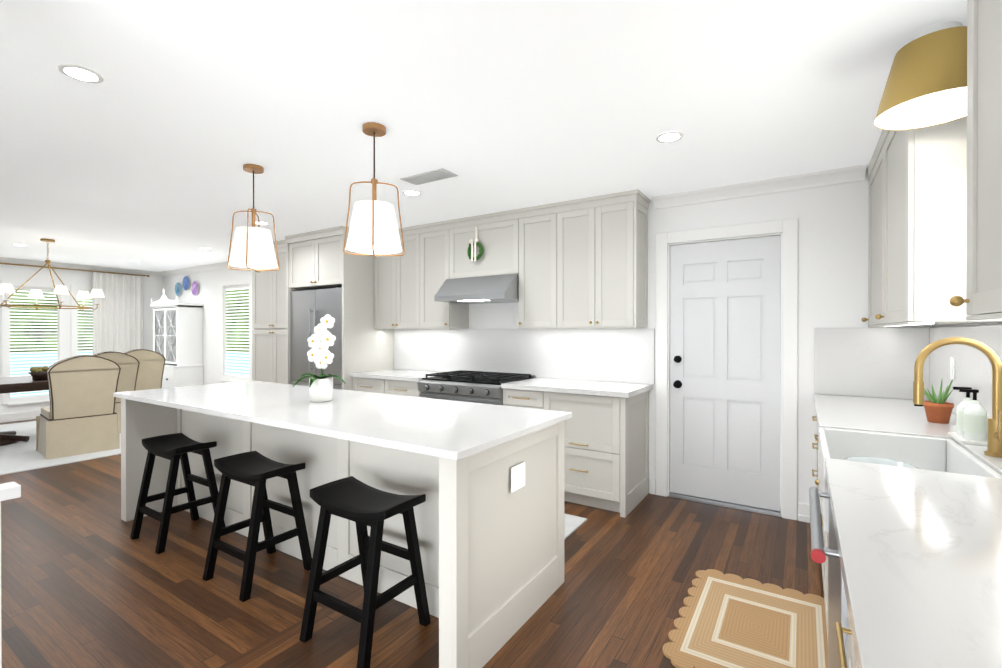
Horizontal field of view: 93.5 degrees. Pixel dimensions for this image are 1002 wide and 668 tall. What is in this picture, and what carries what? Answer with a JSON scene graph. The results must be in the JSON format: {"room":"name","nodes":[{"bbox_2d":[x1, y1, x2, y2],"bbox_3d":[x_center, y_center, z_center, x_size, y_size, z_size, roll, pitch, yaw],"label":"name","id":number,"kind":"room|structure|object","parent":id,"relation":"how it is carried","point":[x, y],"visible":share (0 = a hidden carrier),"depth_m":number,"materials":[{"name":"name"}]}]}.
{"room":"dining room and kitchen","nodes":[
{"label":"dining room and kitchen","id":0,"kind":"room"},
{"bbox_2d":[0,264,162,413],"bbox_3d":[-8.136,0.097,6.129,0.140,2.470,6.480,0,0,33],"label":"wall","id":1,"kind":"structure","parent":0,"point":[153,287],"depth_m":7.67,"materials":[{"name":"white paint"}]},
{"bbox_2d":[0,410,40,422],"bbox_3d":[-8.014,1.267,6.175,0.022,0.130,6.280,0,0,33],"label":"baseboard","id":2,"kind":"structure","parent":1,"relation":"attached to","point":[18,416],"depth_m":7.20,"materials":[{"name":"white wood"}]},
{"bbox_2d":[1,280,65,404],"bbox_3d":[-7.297,0.132,7.367,0.140,1.880,0.720,0,0,33],"label":"window","id":3,"kind":"structure","parent":1,"relation":"in","point":[32,337],"depth_m":7.32,"materials":[{"name":"white"}]},
{"bbox_2d":[0,262,148,276],"bbox_3d":[-6.976,-1.049,7.700,0.113,0.040,2.084,0,0,33],"label":"curtain rod","id":4,"kind":"object","parent":1,"relation":"attached to","point":[72,269],"visible":1,"depth_m":7.64,"materials":[{"name":"gold metal"}]},
{"bbox_2d":[92,272,142,354],"bbox_3d":[-6.631,0.136,8.182,0.079,2.335,0.720,0,0,33],"label":"curtain","id":5,"kind":"object","parent":4,"relation":"hanging from","point":[118,319],"visible":0.67,"depth_m":8.16,"materials":[{"name":"fabric"}]},
{"bbox_2d":[0,257,161,276],"bbox_3d":[-7.987,-1.095,6.148,0.085,0.085,6.280,0,0,33],"label":"crown molding","id":6,"kind":"structure","parent":1,"relation":"attached to","point":[70,266],"depth_m":7.76,"materials":[{"name":"white wood"}]},
{"bbox_2d":[71,284,92,356],"bbox_3d":[-6.869,0.129,8.037,0.140,1.880,0.730,0,0,33],"label":"window","id":7,"kind":"structure","parent":1,"relation":"in","point":[81,332],"depth_m":7.85,"materials":[{"name":"white"}]},
{"bbox_2d":[0,419,823,667],"bbox_3d":[-3.478,1.374,3.274,11.190,0.060,6.680,0,0,33],"label":"floor","id":8,"kind":"structure","parent":0,"point":[87,581],"depth_m":2.48,"materials":[{"name":"brown wood"}]},
{"bbox_2d":[0,482,20,667],"bbox_3d":[-1.450,0.892,1.283,0.068,0.920,0.195,0,0,33],"label":"ledge","id":9,"kind":"object","parent":8,"relation":"on","point":[10,490],"visible":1,"depth_m":1.34,"materials":[{"name":"white stone"}]},
{"bbox_2d":[0,421,120,475],"bbox_3d":[-5.673,1.326,6.144,3.400,0.012,2.750,0,0,33],"label":"area rug","id":10,"kind":"object","parent":8,"relation":"on","point":[20,456],"visible":0.22,"depth_m":5.14,"materials":[{"name":"white fabric"}]},
{"bbox_2d":[0,376,48,445],"bbox_3d":[-6.171,0.945,5.641,1.200,0.752,1.270,0,0,33],"label":"dining table","id":11,"kind":"object","parent":10,"relation":"on","point":[17,384],"visible":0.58,"depth_m":5.65,"materials":[{"name":"brown wood"}]},
{"bbox_2d":[28,366,48,379],"bbox_3d":[-5.695,0.482,5.828,0.220,0.170,0.220,0,0,33],"label":"centerpiece bowl","id":12,"kind":"object","parent":11,"relation":"on","point":[37,373],"visible":0.9,"depth_m":5.77,"materials":[{"name":"brown wood"}]},
{"bbox_2d":[36,355,120,459],"bbox_3d":[-4.808,0.777,5.370,0.734,1.091,0.617,0,0,39],"label":"dining chair","id":13,"kind":"object","parent":10,"relation":"on","point":[78,416],"visible":1,"depth_m":5.18,"materials":[{"name":"fabric"}]},
{"bbox_2d":[92,351,139,432],"bbox_3d":[-5.338,0.774,6.360,0.734,1.090,0.617,0,0,41],"label":"dining chair","id":14,"kind":"object","parent":10,"relation":"on","point":[129,367],"visible":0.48,"depth_m":6.27,"materials":[{"name":"fabric"}]},
{"bbox_2d":[125,349,165,390],"bbox_3d":[-5.585,0.770,7.217,0.734,1.090,0.617,0,0,43],"label":"dining chair","id":15,"kind":"object","parent":10,"relation":"on","point":[151,370],"visible":0.42,"depth_m":7.08,"materials":[{"name":"fabric"}]},
{"bbox_2d":[150,289,203,387],"bbox_3d":[-5.580,0.277,8.067,0.990,2.095,0.456,0,0,33],"label":"china hutch","id":16,"kind":"object","parent":8,"relation":"on","point":[177,335],"visible":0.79,"depth_m":7.85,"materials":[{"name":"white wood"}]},
{"bbox_2d":[130,433,225,553],"bbox_3d":[-2.157,1.025,3.158,0.490,0.637,0.407,0,0,33],"label":"stool","id":17,"kind":"object","parent":8,"relation":"on","point":[175,448],"visible":0.96,"depth_m":3.12,"materials":[{"name":"black paint"}]},
{"bbox_2d":[203,451,311,601],"bbox_3d":[-1.357,1.027,2.646,0.490,0.637,0.407,0,0,33],"label":"stool","id":18,"kind":"object","parent":8,"relation":"on","point":[256,469],"visible":1,"depth_m":2.61,"materials":[{"name":"black paint"}]},
{"bbox_2d":[252,240,285,383],"bbox_3d":[-2.681,0.097,6.096,0.937,2.470,0.652,0,0,33],"label":"pantry cabinet","id":19,"kind":"object","parent":8,"relation":"on","point":[269,326],"visible":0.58,"depth_m":5.87,"materials":[{"name":"grey wood"}]},
{"bbox_2d":[290,288,341,388],"bbox_3d":[-1.897,0.417,5.508,0.941,1.835,0.739,0,0,33],"label":"refrigerator","id":20,"kind":"object","parent":8,"relation":"on","point":[309,309],"visible":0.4,"depth_m":5.28,"materials":[{"name":"grey metal"}]},
{"bbox_2d":[284,226,394,389],"bbox_3d":[-1.883,0.100,5.523,1.019,2.470,0.757,0,0,33],"label":"tall cabinet","id":21,"kind":"object","parent":8,"relation":"on","point":[318,259],"visible":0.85,"depth_m":5.19,"materials":[{"name":"grey wood"}]},
{"bbox_2d":[117,397,563,667],"bbox_3d":[-1.200,0.900,2.984,3.079,0.889,0.950,0,0,33],"label":"kitchen island","id":22,"kind":"object","parent":8,"relation":"on","point":[487,480],"depth_m":2.35,"materials":[{"name":"grey wood"}]},
{"bbox_2d":[113,381,571,460],"bbox_3d":[-1.205,0.478,2.983,3.130,0.106,1.014,0,0,33],"label":"island countertop","id":23,"kind":"structure","parent":22,"relation":"on","point":[430,427],"depth_m":2.50,"materials":[{"name":"white stone"}]},
{"bbox_2d":[293,314,345,401],"bbox_3d":[-1.153,0.150,2.987,0.349,0.547,0.270,0,0,33],"label":"orchid pot","id":24,"kind":"object","parent":23,"relation":"on","point":[322,339],"visible":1,"depth_m":2.94,"materials":[{"name":"white ceramic"}]},
{"bbox_2d":[299,476,430,667],"bbox_3d":[-0.608,1.029,2.137,0.490,0.637,0.407,0,0,33],"label":"stool","id":25,"kind":"object","parent":8,"relation":"on","point":[362,505],"visible":1,"depth_m":2.10,"materials":[{"name":"black paint"}]},
{"bbox_2d":[352,377,420,396],"bbox_3d":[-1.008,0.896,5.041,0.985,0.880,0.632,0,0,33],"label":"base cabinet","id":26,"kind":"object","parent":8,"relation":"on","point":[394,387],"depth_m":4.76,"materials":[{"name":"grey wood"}]},
{"bbox_2d":[418,370,534,404],"bbox_3d":[-0.239,0.861,4.476,0.914,0.955,0.705,0,0,33],"label":"range","id":27,"kind":"object","parent":8,"relation":"on","point":[483,387],"visible":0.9,"depth_m":4.27,"materials":[{"name":"silver metal"}]},
{"bbox_2d":[503,389,543,409],"bbox_3d":[0.346,0.900,4.175,0.390,0.880,0.632,0,0,33],"label":"base cabinet","id":28,"kind":"object","parent":8,"relation":"on","point":[511,397],"depth_m":3.90,"materials":[{"name":"grey wood"}]},
{"bbox_2d":[564,513,586,539],"bbox_3d":[-0.331,1.337,3.611,1.830,0.010,0.680,0,0,33],"label":"runner rug","id":29,"kind":"object","parent":8,"relation":"on","point":[572,523],"visible":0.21,"depth_m":3.32,"materials":[{"name":"white fabric"}]},
{"bbox_2d":[544,390,648,517],"bbox_3d":[0.770,0.901,3.904,0.733,0.880,0.632,0,0,33],"label":"base cabinet","id":30,"kind":"object","parent":8,"relation":"on","point":[606,452],"depth_m":3.60,"materials":[{"name":"grey wood"}]},
{"bbox_2d":[350,329,654,397],"bbox_3d":[-0.159,0.205,4.480,3.013,0.505,0.657,0,0,33],"label":"countertop","id":31,"kind":"structure","parent":30,"relation":"on","point":[595,365],"depth_m":4.46,"materials":[{"name":"white stone"}]},
{"bbox_2d":[663,569,827,667],"bbox_3d":[1.166,1.343,2.155,0.649,0.011,0.919,0,0,33],"label":"rug","id":32,"kind":"object","parent":8,"relation":"on","point":[729,621],"visible":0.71,"depth_m":2.15,"materials":[{"name":"beige wicker"}]},
{"bbox_2d":[816,419,819,499],"bbox_3d":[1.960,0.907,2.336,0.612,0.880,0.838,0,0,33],"label":"base cabinet","id":33,"kind":"object","parent":8,"relation":"on","point":[817,483],"depth_m":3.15,"materials":[{"name":"grey wood"}]},
{"bbox_2d":[809,487,847,667],"bbox_3d":[1.122,0.914,1.250,0.510,0.875,0.604,0,0,33],"label":"dishwasher","id":34,"kind":"object","parent":8,"relation":"on","point":[837,606],"visible":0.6,"depth_m":1.29,"materials":[{"name":"silver metal"}]},
{"bbox_2d":[820,501,839,658],"bbox_3d":[1.522,1.027,1.824,0.425,0.645,0.729,0,0,33],"label":"base cabinet","id":35,"kind":"object","parent":8,"relation":"on","point":[825,566],"depth_m":2.09,"materials":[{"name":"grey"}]},
{"bbox_2d":[840,606,857,667],"bbox_3d":[0.879,0.914,0.646,0.612,0.880,0.666,0,0,33],"label":"base cabinet","id":36,"kind":"object","parent":8,"relation":"on","point":[850,662],"depth_m":0.94,"materials":[{"name":"grey wood"}]},
{"bbox_2d":[813,325,1001,667],"bbox_3d":[1.222,0.218,1.199,0.634,0.505,4.697,0,0,33],"label":"countertop","id":37,"kind":"structure","parent":36,"relation":"on","point":[920,553],"depth_m":1.14,"materials":[{"name":"white stone"}]},
{"bbox_2d":[818,427,1001,531],"bbox_3d":[1.500,0.564,1.802,0.462,0.252,0.670,0,0,33],"label":"farmhouse sink","id":38,"kind":"object","parent":37,"relation":"in","point":[938,454],"visible":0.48,"depth_m":2.00,"materials":[{"name":"white ceramic"}]},
{"bbox_2d":[844,457,918,468],"bbox_3d":[1.396,0.573,1.732,0.225,0.190,0.225,0,0,33],"label":"glass bowl","id":39,"kind":"object","parent":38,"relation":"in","point":[875,460],"visible":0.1,"depth_m":1.81,"materials":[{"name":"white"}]},
{"bbox_2d":[923,379,953,423],"bbox_3d":[2.114,0.319,2.292,0.135,0.216,0.198,0,0,33],"label":"plant pot","id":40,"kind":"object","parent":37,"relation":"on","point":[939,409],"visible":0.96,"depth_m":2.25,"materials":[{"name":"ceramic"}]},
{"bbox_2d":[913,337,1001,457],"bbox_3d":[1.657,0.220,1.698,0.258,0.418,0.097,0,0,33],"label":"faucet","id":41,"kind":"object","parent":37,"relation":"on","point":[994,435],"visible":1,"depth_m":1.67,"materials":[{"name":"gold metal"}]},
{"bbox_2d":[948,387,986,445],"bbox_3d":[1.895,0.324,1.899,0.100,0.209,0.190,0,0,33],"label":"bottle","id":42,"kind":"object","parent":37,"relation":"on","point":[971,420],"visible":1,"depth_m":1.85,"materials":[{"name":"white ceramic"}]},
{"bbox_2d":[0,0,966,271],"bbox_3d":[-3.478,-1.166,3.264,11.190,0.080,6.680,0,0,33],"label":"ceiling","id":43,"kind":"structure","parent":0,"point":[164,130],"depth_m":2.33,"materials":[{"name":"white paint"}]},
{"bbox_2d":[0,238,104,310],"bbox_3d":[-5.442,-0.713,5.661,1.070,0.844,0.947,0,0,33],"label":"dining chandelier","id":44,"kind":"object","parent":43,"relation":"hanging from","point":[60,290],"visible":1,"depth_m":5.65,"materials":[{"name":"gold metal"}]},
{"bbox_2d":[58,64,103,83],"bbox_3d":[-1.806,-1.118,2.028,0.149,0.006,0.149,0,0,24],"label":"recessed light","id":45,"kind":"object","parent":43,"relation":"in","point":[87,75],"depth_m":2.02,"materials":[{"name":"white"}]},
{"bbox_2d":[227,164,279,272],"bbox_3d":[-1.667,-0.776,3.175,0.296,0.698,0.296,0,0,33],"label":"pendant light","id":46,"kind":"object","parent":43,"relation":"hanging from","point":[253,246],"visible":1,"depth_m":3.10,"materials":[{"name":"white fabric"}]},
{"bbox_2d":[256,221,268,224],"bbox_3d":[-2.444,-1.129,4.798,0.149,0.006,0.149,0,0,24],"label":"recessed light","id":47,"kind":"object","parent":43,"relation":"in","point":[261,222],"depth_m":4.81,"materials":[{"name":"white"}]},
{"bbox_2d":[343,122,404,258],"bbox_3d":[-0.688,-0.773,2.561,0.296,0.698,0.296,0,0,33],"label":"pendant light","id":48,"kind":"object","parent":43,"relation":"hanging from","point":[373,230],"visible":1,"depth_m":2.48,"materials":[{"name":"white fabric"}]},
{"bbox_2d":[403,190,420,195],"bbox_3d":[-0.709,-1.125,3.760,0.149,0.006,0.149,0,0,24],"label":"recessed light","id":49,"kind":"object","parent":43,"relation":"in","point":[410,192],"depth_m":3.74,"materials":[{"name":"white"}]},
{"bbox_2d":[400,168,457,185],"bbox_3d":[-0.516,-1.120,3.376,0.400,0.012,0.170,0,0,33],"label":"ceiling vent","id":50,"kind":"object","parent":43,"relation":"in","point":[430,176],"visible":0.98,"depth_m":3.35,"materials":[{"name":"grey metal"}]},
{"bbox_2d":[656,131,682,142],"bbox_3d":[0.960,-1.121,2.686,0.149,0.006,0.149,0,0,24],"label":"recessed light","id":51,"kind":"object","parent":43,"relation":"in","point":[673,135],"depth_m":2.68,"materials":[{"name":"white"}]},
{"bbox_2d":[874,21,966,130],"bbox_3d":[1.620,-0.977,1.761,0.356,0.284,0.356,0,0,33],"label":"flush-mount ceiling light","id":52,"kind":"object","parent":43,"relation":"hanging from","point":[926,85],"visible":0.9,"depth_m":1.72,"materials":[{"name":"gold metal"}]},
{"bbox_2d":[163,167,932,519],"bbox_3d":[-1.749,0.098,5.973,11.190,2.470,0.140,0,0,33],"label":"wall","id":53,"kind":"structure","parent":0,"point":[833,255],"depth_m":3.39,"materials":[{"name":"white paint"}]},
{"bbox_2d":[175,282,181,295],"bbox_3d":[-5.761,-0.802,8.429,0.254,0.254,0.030,0,0,33],"label":"decorative plate","id":54,"kind":"object","parent":53,"relation":"attached to","point":[178,288],"visible":1,"depth_m":8.44,"materials":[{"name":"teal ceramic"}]},
{"bbox_2d":[183,276,189,289],"bbox_3d":[-5.508,-0.891,8.267,0.254,0.254,0.030,0,0,33],"label":"decorative plate","id":55,"kind":"object","parent":53,"relation":"attached to","point":[186,282],"visible":1,"depth_m":8.28,"materials":[{"name":"blue ceramic"}]},
{"bbox_2d":[191,281,198,295],"bbox_3d":[-5.247,-0.786,8.100,0.254,0.254,0.030,0,0,33],"label":"decorative plate","id":56,"kind":"object","parent":53,"relation":"attached to","point":[194,288],"visible":1,"depth_m":8.11,"materials":[{"name":"purple ceramic"}]},
{"bbox_2d":[160,261,236,276],"bbox_3d":[-4.636,-1.102,7.681,4.080,0.085,0.085,0,0,33],"label":"crown molding","id":57,"kind":"structure","parent":53,"relation":"attached to","point":[207,267],"depth_m":8.04,"materials":[{"name":"white wood"}]},
{"bbox_2d":[218,278,252,381],"bbox_3d":[-4.156,-0.043,7.462,0.960,1.610,0.145,0,0,33],"label":"window","id":58,"kind":"structure","parent":53,"relation":"in","point":[236,328],"depth_m":7.49,"materials":[{"name":"white glass"}]},
{"bbox_2d":[374,225,425,328],"bbox_3d":[-1.023,-0.599,5.225,0.741,1.070,0.327,0,0,33],"label":"upper cabinet","id":59,"kind":"object","parent":53,"relation":"attached to","point":[399,281],"depth_m":5.05,"materials":[{"name":"grey wood"}]},
{"bbox_2d":[422,219,468,328],"bbox_3d":[-0.595,-0.598,4.951,0.505,1.070,0.327,0,0,33],"label":"upper cabinet","id":60,"kind":"object","parent":53,"relation":"attached to","point":[439,235],"depth_m":4.80,"materials":[{"name":"grey wood"}]},
{"bbox_2d":[434,274,518,303],"bbox_3d":[-0.154,-0.424,4.534,0.795,0.234,0.557,0,0,33],"label":"range hood","id":61,"kind":"object","parent":53,"relation":"attached to","point":[489,289],"visible":0.92,"depth_m":4.33,"materials":[{"name":"silver metal"}]},
{"bbox_2d":[454,209,517,278],"bbox_3d":[-0.092,-0.839,4.629,0.802,0.585,0.327,0,0,33],"label":"upper cabinet","id":62,"kind":"object","parent":53,"relation":"attached to","point":[497,231],"depth_m":4.45,"materials":[{"name":"grey wood"}]},
{"bbox_2d":[467,227,482,260],"bbox_3d":[-0.245,-0.859,4.494,0.184,0.335,0.057,0,0,33],"label":"wreath","id":63,"kind":"object","parent":62,"relation":"hanging from","point":[475,242],"visible":1,"depth_m":4.48,"materials":[{"name":"green plant"}]},
{"bbox_2d":[518,202,561,328],"bbox_3d":[0.407,-0.596,4.310,0.498,1.070,0.327,0,0,33],"label":"upper cabinet","id":64,"kind":"object","parent":53,"relation":"attached to","point":[540,226],"depth_m":4.16,"materials":[{"name":"grey wood"}]},
{"bbox_2d":[562,189,649,327],"bbox_3d":[0.835,-0.594,4.036,0.746,1.070,0.327,0,0,33],"label":"upper cabinet","id":65,"kind":"object","parent":53,"relation":"attached to","point":[580,263],"depth_m":3.86,"materials":[{"name":"grey wood"}]},
{"bbox_2d":[650,478,655,494],"bbox_3d":[1.272,1.276,3.950,0.045,0.130,0.022,0,0,33],"label":"baseboard","id":66,"kind":"structure","parent":53,"relation":"attached to","point":[652,485],"depth_m":3.94,"materials":[{"name":"white wood"}]},
{"bbox_2d":[670,235,780,510],"bbox_3d":[1.720,0.290,3.672,0.783,2.034,0.103,0,0,33],"label":"entry door","id":67,"kind":"structure","parent":53,"relation":"in","point":[725,316],"depth_m":3.67,"materials":[{"name":"white paint"}]},
{"bbox_2d":[656,218,797,519],"bbox_3d":[1.752,0.253,3.722,0.999,2.177,0.160,0,0,33],"label":"door frame","id":68,"kind":"structure","parent":53,"relation":"attached to","point":[786,230],"depth_m":3.52,"materials":[{"name":"white wood"}]},
{"bbox_2d":[652,164,865,208],"bbox_3d":[1.851,-1.085,3.532,1.400,0.085,0.085,0,0,33],"label":"crown molding","id":69,"kind":"structure","parent":53,"relation":"attached to","point":[812,179],"depth_m":3.47,"materials":[{"name":"white wood"}]},
{"bbox_2d":[798,502,809,522],"bbox_3d":[2.185,1.278,3.366,0.112,0.130,0.022,0,0,33],"label":"baseboard","id":70,"kind":"structure","parent":53,"relation":"attached to","point":[803,512],"depth_m":3.37,"materials":[{"name":"white wood"}]},
{"bbox_2d":[933,322,1001,326],"bbox_3d":[1.072,0.121,0.240,0.140,2.470,6.480,0,0,33],"label":"wall","id":71,"kind":"structure","parent":0,"point":[976,324],"depth_m":2.33,"materials":[{"name":"white paint"}]},
{"bbox_2d":[865,145,876,326],"bbox_3d":[2.410,-0.589,2.769,0.327,1.070,0.765,0,0,33],"label":"upper cabinet","id":72,"kind":"object","parent":71,"relation":"attached to","point":[872,167],"depth_m":3.02,"materials":[{"name":"grey wood"}]},
{"bbox_2d":[877,120,1001,326],"bbox_3d":[2.059,-0.587,2.221,0.327,1.070,0.765,0,0,33],"label":"upper cabinet","id":73,"kind":"object","parent":71,"relation":"attached to","point":[935,229],"depth_m":1.97,"materials":[{"name":"grey wood"}]},
{"bbox_2d":[886,322,933,326],"bbox_3d":[1.455,-0.044,1.429,0.025,0.007,3.897,0,0,33],"label":"under-cabinet light strip","id":74,"kind":"object","parent":73,"relation":"attached to","point":[918,323],"visible":0.57,"depth_m":2.10,"materials":[{"name":"white plastic"}]},
{"bbox_2d":[950,357,954,380],"bbox_3d":[2.416,0.187,2.523,0.008,0.120,0.075,0,0,33],"label":"wall outlet plate","id":75,"kind":"object","parent":71,"relation":"attached to","point":[952,368],"visible":0.98,"depth_m":2.51,"materials":[{"name":"white plastic"}]},
{"bbox_2d":[957,0,1001,319],"bbox_3d":[1.263,-0.582,0.975,0.327,1.070,0.512,0,0,33],"label":"upper cabinet","id":76,"kind":"object","parent":71,"relation":"attached to","point":[979,134],"depth_m":1.19,"materials":[{"name":"grey wood"}]}
]}

